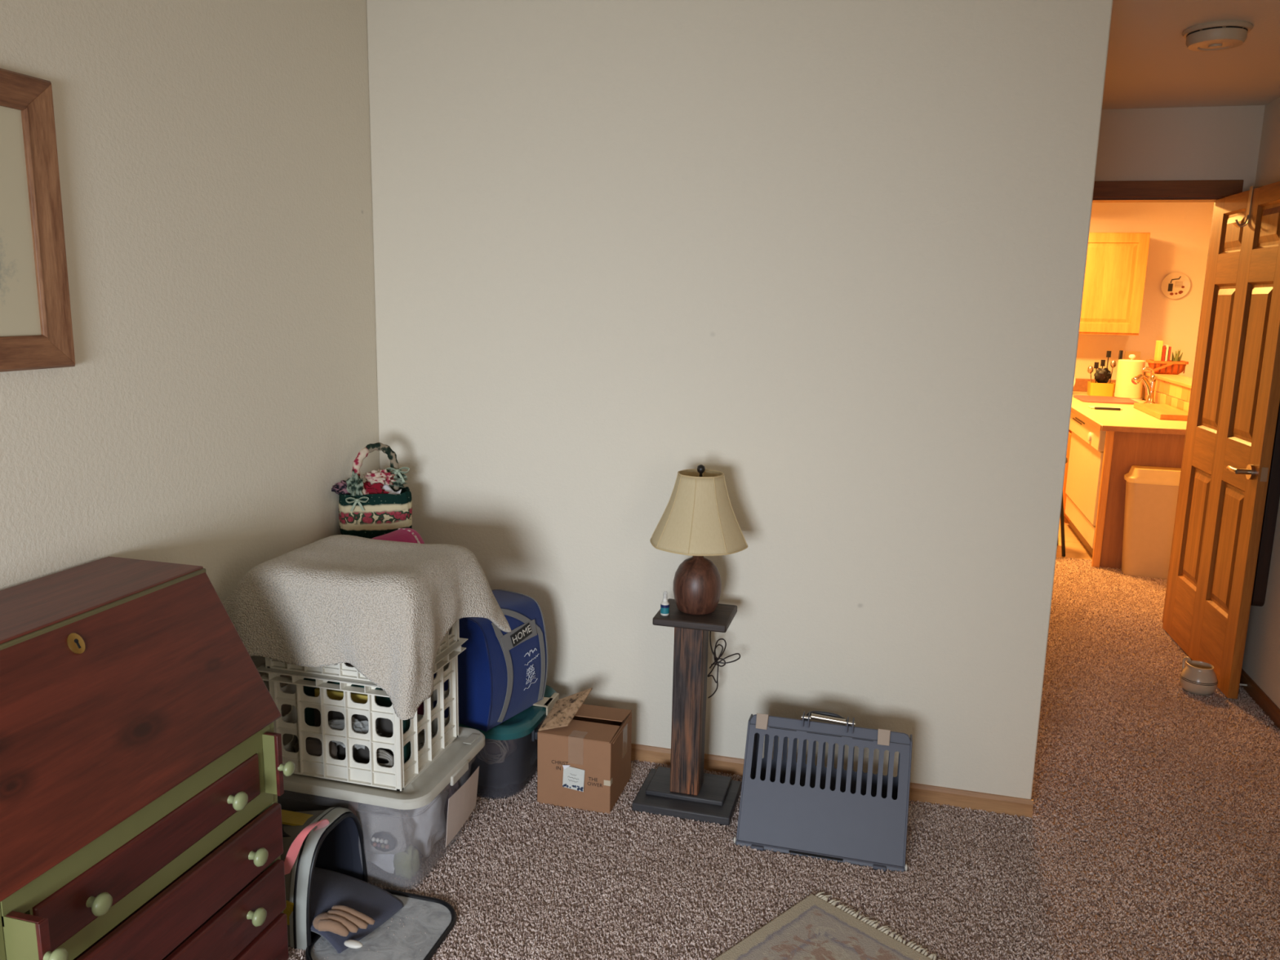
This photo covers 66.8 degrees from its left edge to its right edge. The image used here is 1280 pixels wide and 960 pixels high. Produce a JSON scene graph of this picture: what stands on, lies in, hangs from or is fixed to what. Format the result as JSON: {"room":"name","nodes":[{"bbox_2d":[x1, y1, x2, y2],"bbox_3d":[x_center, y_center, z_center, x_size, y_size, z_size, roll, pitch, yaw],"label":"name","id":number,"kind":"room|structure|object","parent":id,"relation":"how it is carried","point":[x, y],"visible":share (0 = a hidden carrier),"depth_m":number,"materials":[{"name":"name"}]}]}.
{"room":"bedroom","nodes":[
{"label":"bedroom","id":0,"kind":"room"},
{"bbox_2d":[0,0,379,716],"bbox_3d":[-0.775,-0.454,3.997,0.120,2.480,10.240,4,11,15],"label":"wall","id":1,"kind":"structure","parent":0,"point":[214,156],"depth_m":2.45,"materials":[{"name":"beige paint"}]},
{"bbox_2d":[0,67,75,372],"bbox_3d":[-1.302,-0.462,1.669,0.025,0.576,0.745,4,11,15],"label":"framed picture","id":2,"kind":"object","parent":1,"relation":"attached to","point":[36,328],"visible":1,"depth_m":1.95,"materials":[{"name":"brown wood"}]},
{"bbox_2d":[0,106,41,336],"bbox_3d":[-1.311,-0.463,1.672,0.007,0.456,0.625,4,11,15],"label":"print","id":3,"kind":"object","parent":2,"relation":"on","point":[20,184],"depth_m":1.93,"materials":[{"name":"paper"}]},
{"bbox_2d":[366,0,1112,799],"bbox_3d":[0.178,-0.267,3.094,2.200,2.480,0.115,4,11,15],"label":"wall","id":4,"kind":"structure","parent":0,"point":[826,258],"depth_m":2.97,"materials":[{"name":"beige paint"}]},
{"bbox_2d":[631,742,1033,817],"bbox_3d":[0.139,0.935,3.255,2.205,0.057,0.012,4,11,15],"label":"baseboard","id":5,"kind":"structure","parent":4,"relation":"attached to","point":[989,802],"depth_m":3.04,"materials":[{"name":"brown wood"}]},
{"bbox_2d":[288,556,1279,959],"bbox_3d":[1.301,1.187,2.463,5.120,0.100,7.840,4,11,15],"label":"floor","id":6,"kind":"structure","parent":0,"point":[1153,831],"depth_m":2.74,"materials":[{"name":"brown carpet"}]},
{"bbox_2d":[0,556,294,959],"bbox_3d":[-1.060,0.714,1.889,0.516,0.942,0.713,4,11,15],"label":"desk","id":7,"kind":"object","parent":6,"relation":"on","point":[142,769],"visible":1,"depth_m":1.84,"materials":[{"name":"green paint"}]},
{"bbox_2d":[280,806,456,959],"bbox_3d":[-0.793,0.937,2.385,0.662,0.333,0.334,4,11,15],"label":"pet carrier","id":8,"kind":"object","parent":6,"relation":"on","point":[331,838],"visible":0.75,"depth_m":2.35,"materials":[{"name":"grey fabric"}]},
{"bbox_2d":[311,866,404,953],"bbox_3d":[-0.845,1.045,2.423,0.461,0.081,0.224,4,11,15],"label":"cushion","id":9,"kind":"object","parent":8,"relation":"on","point":[330,888],"visible":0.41,"depth_m":2.41,"materials":[{"name":"grey fabric"}]},
{"bbox_2d":[312,905,374,936],"bbox_3d":[-0.709,1.052,2.312,0.128,0.039,0.089,4,11,15],"label":"plush paw","id":10,"kind":"object","parent":9,"relation":"on","point":[340,920],"visible":1,"depth_m":2.30},
{"bbox_2d":[343,939,362,948],"bbox_3d":[-0.672,1.088,2.277,0.048,0.014,0.022,4,11,15],"label":"toy","id":11,"kind":"object","parent":9,"relation":"on","point":[353,944],"visible":1,"depth_m":2.27,"materials":[{"name":"plastic"}]},
{"bbox_2d":[282,719,484,847],"bbox_3d":[-0.778,0.892,2.716,0.609,0.302,0.438,4,11,15],"label":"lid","id":12,"kind":"object","parent":6,"relation":"on","point":[452,762],"visible":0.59,"depth_m":2.54,"materials":[{"name":"grey plastic"}]},
{"bbox_2d":[277,790,364,811],"bbox_3d":[-0.898,0.909,2.762,0.302,0.240,0.355,4,11,15],"label":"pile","id":13,"kind":"object","parent":12,"relation":"in","point":[291,801],"visible":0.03,"depth_m":2.61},
{"bbox_2d":[347,800,358,816],"bbox_3d":[-0.763,0.872,2.586,0.026,0.078,0.026,4,11,15],"label":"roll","id":14,"kind":"object","parent":12,"relation":"in","point":[353,806],"visible":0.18,"depth_m":2.57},
{"bbox_2d":[257,637,467,791],"bbox_3d":[-0.740,0.608,2.645,0.420,0.287,0.379,4,11,15],"label":"laundry basket","id":15,"kind":"object","parent":12,"relation":"on","point":[433,722],"visible":0.62,"depth_m":2.51,"materials":[{"name":"beige plastic"}]},
{"bbox_2d":[293,737,337,759],"bbox_3d":[-0.853,0.723,2.566,0.125,0.089,0.039,4,11,15],"label":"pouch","id":16,"kind":"object","parent":15,"relation":"in","point":[313,745],"visible":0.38,"depth_m":2.55,"materials":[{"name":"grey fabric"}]},
{"bbox_2d":[314,687,376,703],"bbox_3d":[-0.772,0.571,2.543,0.165,0.040,0.028,4,11,15],"label":"book","id":17,"kind":"object","parent":15,"relation":"in","point":[331,694],"visible":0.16,"depth_m":2.53,"materials":[{"name":"yellow paper"}]},
{"bbox_2d":[314,708,394,764],"bbox_3d":[-0.749,0.677,2.558,0.235,0.174,0.016,4,11,15],"label":"case","id":18,"kind":"object","parent":15,"relation":"in","point":[361,753],"visible":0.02,"depth_m":2.55,"materials":[{"name":"grey fabric"}]},
{"bbox_2d":[303,677,410,763],"bbox_3d":[-0.747,0.633,2.586,0.310,0.251,0.040,4,11,15],"label":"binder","id":19,"kind":"object","parent":15,"relation":"in","point":[308,691],"visible":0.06,"depth_m":2.55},
{"bbox_2d":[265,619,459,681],"bbox_3d":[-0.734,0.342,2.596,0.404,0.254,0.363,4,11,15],"label":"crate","id":20,"kind":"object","parent":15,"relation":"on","point":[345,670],"visible":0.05,"depth_m":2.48,"materials":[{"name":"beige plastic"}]},
{"bbox_2d":[222,534,511,719],"bbox_3d":[-0.740,0.360,2.600,0.682,0.345,0.470,4,11,15],"label":"fleece blanket","id":21,"kind":"object","parent":20,"relation":"on","point":[384,609],"visible":0.94,"depth_m":2.41,"materials":[{"name":"beige fabric"}]},
{"bbox_2d":[376,748,394,767],"bbox_3d":[-0.665,0.724,2.505,0.068,0.063,0.012,4,11,15],"label":"coiled hose","id":22,"kind":"object","parent":15,"relation":"in","point":[382,753],"visible":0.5,"depth_m":2.50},
{"bbox_2d":[365,849,395,873],"bbox_3d":[-0.703,1.005,2.614,0.111,0.075,0.048,4,11,15],"label":"folded paper","id":23,"kind":"object","parent":12,"relation":"in","point":[384,861],"visible":0.38,"depth_m":2.60,"materials":[{"name":"white paper"}]},
{"bbox_2d":[370,831,395,852],"bbox_3d":[-0.675,0.952,2.548,0.072,0.052,0.036,4,11,15],"label":"pouch","id":24,"kind":"object","parent":12,"relation":"in","point":[383,842],"visible":1,"depth_m":2.54,"materials":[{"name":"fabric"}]},
{"bbox_2d":[355,804,413,854],"bbox_3d":[-0.689,0.932,2.598,0.166,0.142,0.078,4,11,15],"label":"lace cloth","id":25,"kind":"object","parent":12,"relation":"in","point":[373,819],"visible":0.65,"depth_m":2.57,"materials":[{"name":"white fabric"}]},
{"bbox_2d":[393,844,420,879],"bbox_3d":[-0.625,1.020,2.595,0.067,0.097,0.055,4,11,15],"label":"cloth","id":26,"kind":"object","parent":12,"relation":"in","point":[406,864],"visible":0.88,"depth_m":2.58,"materials":[{"name":"beige fabric"}]},
{"bbox_2d":[405,788,448,857],"bbox_3d":[-0.626,0.936,2.711,0.159,0.214,0.157,4,11,15],"label":"cloth bundle","id":27,"kind":"object","parent":12,"relation":"in","point":[428,821],"visible":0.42,"depth_m":2.66,"materials":[{"name":"fabric"}]},
{"bbox_2d":[444,781,459,823],"bbox_3d":[-0.578,0.931,2.805,0.135,0.192,0.095,4,11,15],"label":"cloth","id":28,"kind":"object","parent":12,"relation":"in","point":[451,790],"visible":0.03,"depth_m":2.76,"materials":[{"name":"grey fabric"}]},
{"bbox_2d":[372,528,424,715],"bbox_3d":[-0.740,0.567,3.008,0.173,0.836,0.193,4,11,15],"label":"cloth bag","id":29,"kind":"object","parent":6,"relation":"on","point":[402,535],"visible":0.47,"depth_m":2.94,"materials":[{"name":"fabric"}]},
{"bbox_2d":[458,684,559,788],"bbox_3d":[-0.467,0.836,3.138,0.359,0.270,0.390,4,11,15],"label":"tub","id":30,"kind":"object","parent":6,"relation":"on","point":[526,722],"visible":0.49,"depth_m":2.99,"materials":[{"name":"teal plastic"}]},
{"bbox_2d":[433,589,547,732],"bbox_3d":[-0.476,0.545,3.029,0.270,0.352,0.280,7,12,30],"label":"duffel bag","id":31,"kind":"object","parent":30,"relation":"on","point":[501,674],"visible":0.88,"depth_m":2.92,"materials":[{"name":"blue fabric"}]},
{"bbox_2d":[524,664,537,689],"bbox_3d":[-0.338,0.609,3.014,0.004,0.073,0.069,7,12,30],"label":"print","id":32,"kind":"object","parent":31,"relation":"attached to","point":[530,670],"depth_m":3.02},
{"bbox_2d":[524,648,538,665],"bbox_3d":[-0.336,0.546,3.007,0.005,0.043,0.075,7,12,29],"label":"print","id":33,"kind":"object","parent":31,"relation":"on","point":[531,655],"depth_m":3.01},
{"bbox_2d":[476,737,508,764],"bbox_3d":[-0.456,0.832,3.000,0.104,0.097,0.028,4,11,15],"label":"cord","id":34,"kind":"object","parent":30,"relation":"in","point":[504,749],"visible":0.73,"depth_m":2.99,"materials":[{"name":"grey plastic"}]},
{"bbox_2d":[478,738,517,758],"bbox_3d":[-0.465,0.819,3.059,0.156,0.108,0.085,4,11,15],"label":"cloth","id":35,"kind":"object","parent":30,"relation":"in","point":[493,748],"visible":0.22,"depth_m":3.02,"materials":[{"name":"grey fabric"}]},
{"bbox_2d":[460,733,537,788],"bbox_3d":[-0.455,0.895,3.151,0.243,0.136,0.289,4,11,15],"label":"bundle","id":36,"kind":"object","parent":30,"relation":"in","point":[519,764],"visible":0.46,"depth_m":3.04,"materials":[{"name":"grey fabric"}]},
{"bbox_2d":[484,769,528,788],"bbox_3d":[-0.471,0.852,3.142,0.308,0.236,0.346,4,11,15],"label":"tub","id":37,"kind":"object","parent":30,"relation":"in","point":[491,773],"depth_m":2.99,"materials":[{"name":"grey plastic"}]},
{"bbox_2d":[537,687,631,814],"bbox_3d":[-0.170,0.825,3.059,0.238,0.335,0.239,4,11,15],"label":"cardboard box","id":38,"kind":"object","parent":6,"relation":"on","point":[595,740],"visible":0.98,"depth_m":2.97,"materials":[{"name":"beige cardboard"}]},
{"bbox_2d":[562,764,584,791],"bbox_3d":[-0.203,0.905,2.950,0.071,0.078,0.008,4,11,15],"label":"paper tag","id":39,"kind":"object","parent":38,"relation":"attached to","point":[573,778],"visible":1,"depth_m":2.95,"materials":[{"name":"white paper"}]},
{"bbox_2d":[631,598,742,826],"bbox_3d":[0.157,0.698,2.989,0.302,0.621,0.237,4,11,15],"label":"pedestal stand","id":40,"kind":"object","parent":6,"relation":"on","point":[682,790],"visible":0.92,"depth_m":2.95,"materials":[{"name":"brown wood"}]},
{"bbox_2d":[660,594,669,615],"bbox_3d":[0.074,0.364,2.879,0.027,0.073,0.027,4,11,15],"label":"spray bottle","id":41,"kind":"object","parent":40,"relation":"on","point":[664,605],"visible":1,"depth_m":2.87,"materials":[{"name":"white plastic"}]},
{"bbox_2d":[649,464,747,697],"bbox_3d":[0.172,0.333,2.928,0.295,0.767,0.295,4,11,15],"label":"table lamp","id":42,"kind":"object","parent":40,"relation":"on","point":[699,520],"visible":0.98,"depth_m":2.82,"materials":[{"name":"beige fabric"}]},
{"bbox_2d":[733,711,912,872],"bbox_3d":[0.540,0.873,2.831,0.486,0.352,0.286,4,11,15],"label":"pet carrier","id":43,"kind":"object","parent":6,"relation":"on","point":[787,806],"visible":1,"depth_m":2.79,"materials":[{"name":"grey plastic"}]},
{"bbox_2d":[713,891,946,959],"bbox_3d":[0.224,1.245,1.717,1.584,0.013,0.920,-9,15,-43],"label":"area rug","id":44,"kind":"object","parent":6,"relation":"on","point":[813,928],"visible":1,"depth_m":2.38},
{"bbox_2d":[1121,465,1181,579],"bbox_3d":[3.056,0.253,5.662,0.465,0.640,0.160,4,11,15],"label":"bin","id":45,"kind":"object","parent":6,"relation":"on","point":[1151,496],"visible":0.6,"depth_m":5.62,"materials":[{"name":"beige plastic"}]},
{"bbox_2d":[1179,656,1217,695],"bbox_3d":[2.298,0.809,3.991,0.138,0.126,0.138,7,12,30],"label":"jug","id":46,"kind":"object","parent":6,"relation":"on","point":[1197,677],"visible":1,"depth_m":3.95,"materials":[{"name":"beige ceramic"}]},
{"bbox_3d":[-0.896,0.572,3.128,0.190,0.775,0.335,4,11,15],"label":"carton","id":47,"kind":"object","parent":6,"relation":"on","visible":0},
{"bbox_2d":[331,442,412,538],"bbox_3d":[-0.862,0.028,3.119,0.252,0.298,0.156,-4,12,-27],"label":"basket","id":48,"kind":"object","parent":47,"relation":"on","point":[362,513],"visible":0.95,"depth_m":3.08,"materials":[{"name":"fabric"}]},
{"bbox_2d":[363,480,389,493],"bbox_3d":[-0.855,0.049,3.104,0.124,0.092,0.060,4,11,15],"label":"tissue","id":49,"kind":"object","parent":48,"relation":"in","point":[375,488],"visible":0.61,"depth_m":3.08,"materials":[{"name":"red fabric"}]},
{"bbox_2d":[382,484,401,494],"bbox_3d":[-0.798,0.039,3.110,0.069,0.051,0.035,-1,11,-12],"label":"tissue","id":50,"kind":"object","parent":48,"relation":"in","point":[386,487],"visible":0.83,"depth_m":3.12,"materials":[{"name":"paper"}]},
{"bbox_2d":[1056,515,1092,559],"bbox_3d":[2.629,0.311,7.330,5.120,0.098,2.400,4,11,15],"label":"floor","id":51,"kind":"structure","parent":0,"point":[1074,548],"depth_m":6.40,"materials":[{"name":"beige tile"}]},
{"bbox_2d":[1057,457,1067,556],"bbox_3d":[2.561,0.145,6.266,0.357,0.614,0.322,4,11,15],"label":"bar stool","id":52,"kind":"object","parent":51,"relation":"on","point":[1062,520],"visible":0.12,"depth_m":6.12,"materials":[{"name":"brown wood"}]},
{"bbox_2d":[1064,412,1106,555],"bbox_3d":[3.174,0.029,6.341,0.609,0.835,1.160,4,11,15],"label":"dishwasher","id":53,"kind":"object","parent":51,"relation":"on","point":[1087,442],"visible":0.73,"depth_m":6.31,"materials":[{"name":"white plastic"}]},
{"bbox_2d":[1062,430,1185,568],"bbox_3d":[3.325,-0.018,6.604,0.695,0.838,1.865,4,11,15],"label":"base cabinet","id":54,"kind":"object","parent":51,"relation":"on","point":[1122,451],"visible":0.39,"depth_m":5.77,"materials":[{"name":"brown wood"}]},
{"bbox_2d":[1071,391,1186,435],"bbox_3d":[3.010,-0.523,6.900,1.320,0.034,2.514,4,11,15],"label":"countertop","id":55,"kind":"structure","parent":54,"relation":"on","point":[1129,419],"depth_m":6.00,"materials":[{"name":"laminate"}]},
{"bbox_2d":[1087,381,1115,396],"bbox_3d":[3.614,-0.713,7.618,0.180,0.103,0.160,4,11,15],"label":"utensil caddy","id":56,"kind":"object","parent":55,"relation":"on","point":[1094,388],"visible":0.94,"depth_m":7.55,"materials":[{"name":"yellow ceramic"}]},
{"bbox_2d":[1087,365,1093,382],"bbox_3d":[3.533,-0.786,7.622,0.055,0.217,0.032,4,11,15],"label":"utensil","id":57,"kind":"object","parent":56,"relation":"in","point":[1090,370],"visible":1,"depth_m":7.60,"materials":[{"name":"silver metal"}]},
{"bbox_2d":[1093,362,1098,382],"bbox_3d":[3.568,-0.799,7.610,0.034,0.247,0.008,4,11,15],"label":"utensil","id":58,"kind":"object","parent":56,"relation":"in","point":[1096,364],"visible":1,"depth_m":7.59,"materials":[{"name":"black plastic"}]},
{"bbox_2d":[1093,367,1111,383],"bbox_3d":[3.619,-0.812,7.593,0.128,0.133,0.064,4,11,15],"label":"decorative ball","id":59,"kind":"object","parent":56,"relation":"in","point":[1102,375],"visible":1,"depth_m":7.58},
{"bbox_2d":[1100,360,1105,367],"bbox_3d":[3.610,-0.806,7.597,0.032,0.267,0.008,4,11,15],"label":"utensil","id":60,"kind":"object","parent":56,"relation":"in","point":[1103,362],"visible":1,"depth_m":7.58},
{"bbox_2d":[1104,351,1111,383],"bbox_3d":[3.645,-0.838,7.582,0.032,0.337,0.008,4,11,15],"label":"utensil","id":61,"kind":"object","parent":56,"relation":"in","point":[1108,353],"visible":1,"depth_m":7.56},
{"bbox_2d":[1109,360,1116,383],"bbox_3d":[3.683,-0.801,7.578,0.045,0.266,0.031,4,11,15],"label":"utensil","id":62,"kind":"object","parent":56,"relation":"in","point":[1113,363],"visible":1,"depth_m":7.55,"materials":[{"name":"silver metal"}]},
{"bbox_2d":[1087,405,1122,409],"bbox_3d":[3.177,-0.494,6.635,0.200,0.012,0.120,4,11,15],"label":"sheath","id":63,"kind":"object","parent":55,"relation":"on","point":[1089,406],"visible":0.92,"depth_m":6.63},
{"bbox_2d":[1073,395,1137,404],"bbox_3d":[3.465,-0.599,7.232,0.380,0.012,0.480,4,11,15],"label":"cutting mat","id":64,"kind":"object","parent":55,"relation":"on","point":[1086,398],"visible":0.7,"depth_m":7.15,"materials":[{"name":"plastic"}]},
{"bbox_2d":[1094,407,1120,410],"bbox_3d":[3.155,-0.481,6.554,0.160,0.016,0.020,4,11,15],"label":"kitchen knife","id":65,"kind":"object","parent":55,"relation":"on","point":[1095,408],"visible":1,"depth_m":6.55,"materials":[{"name":"metal"}]},
{"bbox_2d":[1118,350,1123,359],"bbox_3d":[3.777,-0.845,7.660,0.025,0.353,0.020,4,11,15],"label":"handle","id":66,"kind":"object","parent":55,"relation":"on","point":[1121,352],"visible":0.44,"depth_m":7.63,"materials":[{"name":"black plastic"}]},
{"bbox_2d":[1114,354,1145,400],"bbox_3d":[3.705,-0.780,7.345,0.200,0.338,0.200,4,11,15],"label":"paper towel roll","id":67,"kind":"object","parent":55,"relation":"on","point":[1127,369],"visible":0.95,"depth_m":7.28,"materials":[{"name":"white paper"}]},
{"bbox_2d":[1131,366,1155,403],"bbox_3d":[3.603,-0.669,6.917,0.282,0.272,0.096,-7,13,-37],"label":"kitchen faucet","id":68,"kind":"object","parent":55,"relation":"on","point":[1149,384],"visible":0.96,"depth_m":6.94,"materials":[{"name":"silver metal"}]},
{"bbox_2d":[1133,402,1187,421],"bbox_3d":[3.425,-0.448,6.355,0.205,0.036,0.740,4,11,15],"label":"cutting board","id":69,"kind":"object","parent":55,"relation":"on","point":[1161,411],"visible":0.8,"depth_m":6.23,"materials":[{"name":"brown wood"}]},
{"bbox_2d":[1074,202,1213,379],"bbox_3d":[2.961,-1.133,8.178,4.900,2.440,0.120,4,11,15],"label":"wall","id":70,"kind":"structure","parent":0,"point":[1180,232],"depth_m":7.71,"materials":[{"name":"paint"}]},
{"bbox_2d":[1073,378,1115,391],"bbox_3d":[3.332,-0.802,8.063,1.320,0.103,0.020,4,11,15],"label":"backsplash","id":71,"kind":"structure","parent":70,"relation":"attached to","point":[1081,384],"depth_m":7.97,"materials":[{"name":"laminate"}]},
{"bbox_2d":[1079,232,1150,335],"bbox_3d":[3.411,-1.562,7.731,1.037,0.775,0.350,4,11,15],"label":"upper cabinet","id":72,"kind":"object","parent":70,"relation":"attached to","point":[1116,264],"visible":0.36,"depth_m":7.49,"materials":[{"name":"brown wood"}]},
{"bbox_2d":[1124,351,1140,359],"bbox_3d":[3.983,-0.986,7.859,0.115,0.110,0.008,4,11,15],"label":"wall outlet","id":73,"kind":"object","parent":70,"relation":"attached to","point":[1127,353],"visible":0.54,"depth_m":7.85,"materials":[{"name":"plastic"}]},
{"bbox_2d":[1160,271,1190,298],"bbox_3d":[4.235,-1.538,7.682,0.208,0.208,0.024,4,11,15],"label":"decorative plate","id":74,"kind":"object","parent":70,"relation":"attached to","point":[1176,285],"visible":1,"depth_m":7.68,"materials":[{"name":"ceramic"}]},
{"bbox_2d":[1168,275,1181,291],"bbox_3d":[4.227,-1.552,7.680,0.083,0.119,0.007,4,11,15],"label":"print","id":75,"kind":"object","parent":74,"relation":"attached to","point":[1174,282],"depth_m":7.68},
{"bbox_2d":[1169,285,1184,295],"bbox_3d":[4.250,-1.499,7.683,0.101,0.075,0.001,4,11,15],"label":"print","id":76,"kind":"object","parent":74,"relation":"attached to","point":[1183,286],"depth_m":7.68},
{"bbox_2d":[1141,375,1191,412],"bbox_3d":[3.734,-0.184,6.950,0.102,1.055,2.140,4,11,15],"label":"backsplash","id":77,"kind":"structure","parent":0,"point":[1176,396],"depth_m":6.64,"materials":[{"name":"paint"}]},
{"bbox_2d":[1143,368,1192,388],"bbox_3d":[3.768,-0.708,6.814,0.198,0.024,2.200,4,11,15],"label":"bar ledge","id":78,"kind":"object","parent":77,"relation":"on","point":[1182,380],"visible":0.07,"depth_m":6.72,"materials":[{"name":"brown wood"}]},
{"bbox_2d":[1146,359,1188,374],"bbox_3d":[3.890,-0.833,7.175,0.256,0.096,0.188,4,11,15],"label":"basket","id":79,"kind":"object","parent":78,"relation":"on","point":[1168,367],"visible":0.84,"depth_m":7.10,"materials":[{"name":"brown wicker"}]},
{"bbox_2d":[1154,340,1163,360],"bbox_3d":[3.830,-0.920,7.180,0.026,0.218,0.100,4,11,15],"label":"book","id":80,"kind":"object","parent":79,"relation":"in","point":[1158,348],"visible":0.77,"depth_m":7.14,"materials":[{"name":"yellow paper"}]},
{"bbox_2d":[1160,346,1165,360],"bbox_3d":[3.855,-0.898,7.177,0.018,0.178,0.100,4,11,15],"label":"book","id":81,"kind":"object","parent":79,"relation":"in","point":[1163,352],"visible":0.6,"depth_m":7.12,"materials":[{"name":"red paper"}]},
{"bbox_2d":[1163,344,1168,360],"bbox_3d":[3.875,-0.902,7.171,0.014,0.188,0.100,4,11,15],"label":"book","id":82,"kind":"object","parent":79,"relation":"in","point":[1166,346],"visible":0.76,"depth_m":7.12,"materials":[{"name":"paper"}]},
{"bbox_2d":[1167,346,1171,361],"bbox_3d":[3.892,-0.896,7.167,0.013,0.178,0.100,4,11,15],"label":"book","id":83,"kind":"object","parent":79,"relation":"in","point":[1170,348],"visible":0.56,"depth_m":7.12,"materials":[{"name":"red paper"}]},
{"bbox_2d":[1171,349,1182,361],"bbox_3d":[3.946,-0.882,7.134,0.072,0.152,0.034,4,11,15],"label":"dried greens","id":84,"kind":"object","parent":79,"relation":"in","point":[1176,358],"visible":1,"depth_m":7.13,"materials":[{"name":"green plant"}]},
{"bbox_2d":[1094,105,1265,197],"bbox_3d":[1.206,-0.573,4.968,3.200,2.440,0.115,4,11,15],"label":"wall","id":85,"kind":"structure","parent":0,"point":[1217,143],"depth_m":4.40,"materials":[{"name":"paint"}]},
{"bbox_2d":[1092,196,1225,622],"bbox_3d":[2.195,-0.312,4.745,0.918,2.050,0.115,4,11,15],"label":"trim","id":86,"kind":"structure","parent":85,"relation":"attached to","point":[1182,199],"depth_m":4.53,"materials":[{"name":"brown wood"}]},
{"bbox_2d":[1093,179,1244,197],"bbox_3d":[2.194,-1.344,4.490,1.055,0.072,0.016,4,11,15],"label":"trim","id":87,"kind":"structure","parent":85,"relation":"attached to","point":[1141,188],"depth_m":4.43,"materials":[{"name":"brown wood"}]},
{"bbox_2d":[1162,181,1279,698],"bbox_3d":[2.482,-0.193,4.147,0.109,2.023,0.887,4,11,15],"label":"door","id":88,"kind":"structure","parent":85,"relation":"in","point":[1235,397],"depth_m":4.06,"materials":[{"name":"brown wood"}]},
{"bbox_2d":[1233,186,1261,227],"bbox_3d":[2.490,-1.119,3.973,0.103,0.163,0.068,4,11,15],"label":"hook","id":89,"kind":"object","parent":88,"relation":"hanging from","point":[1237,224],"visible":0.98,"depth_m":3.98,"materials":[{"name":"metal"}]},
{"bbox_2d":[1102,0,1279,109],"bbox_3d":[2.250,-1.895,5.247,5.140,0.100,5.800,4,11,15],"label":"ceiling","id":90,"kind":"structure","parent":0,"point":[1150,64],"depth_m":3.52,"materials":[{"name":"paint"}]},
{"bbox_2d":[1182,20,1253,51],"bbox_3d":[1.869,-1.434,3.151,0.200,0.056,0.200,4,11,15],"label":"smoke detector","id":91,"kind":"object","parent":90,"relation":"attached to","point":[1224,34],"visible":1,"depth_m":3.10,"materials":[{"name":"beige plastic"}]},
{"bbox_2d":[1241,97,1279,708],"bbox_3d":[1.963,0.077,1.449,0.120,2.480,6.635,4,11,15],"label":"wall","id":92,"kind":"structure","parent":0,"point":[1261,657],"depth_m":3.92,"materials":[{"name":"paint"}]},
{"bbox_2d":[1240,668,1279,729],"bbox_3d":[1.874,1.262,1.684,0.012,0.062,6.390,4,11,15],"label":"baseboard","id":93,"kind":"structure","parent":92,"relation":"attached to","point":[1254,691],"depth_m":3.84,"materials":[{"name":"brown wood"}]},
{"bbox_2d":[1250,401,1279,606],"bbox_3d":[2.506,0.078,3.860,0.045,0.880,0.060,4,11,15],"label":"board","id":94,"kind":"object","parent":92,"relation":"attached to","point":[1273,495],"visible":0.65,"depth_m":3.85,"materials":[{"name":"black wood"}]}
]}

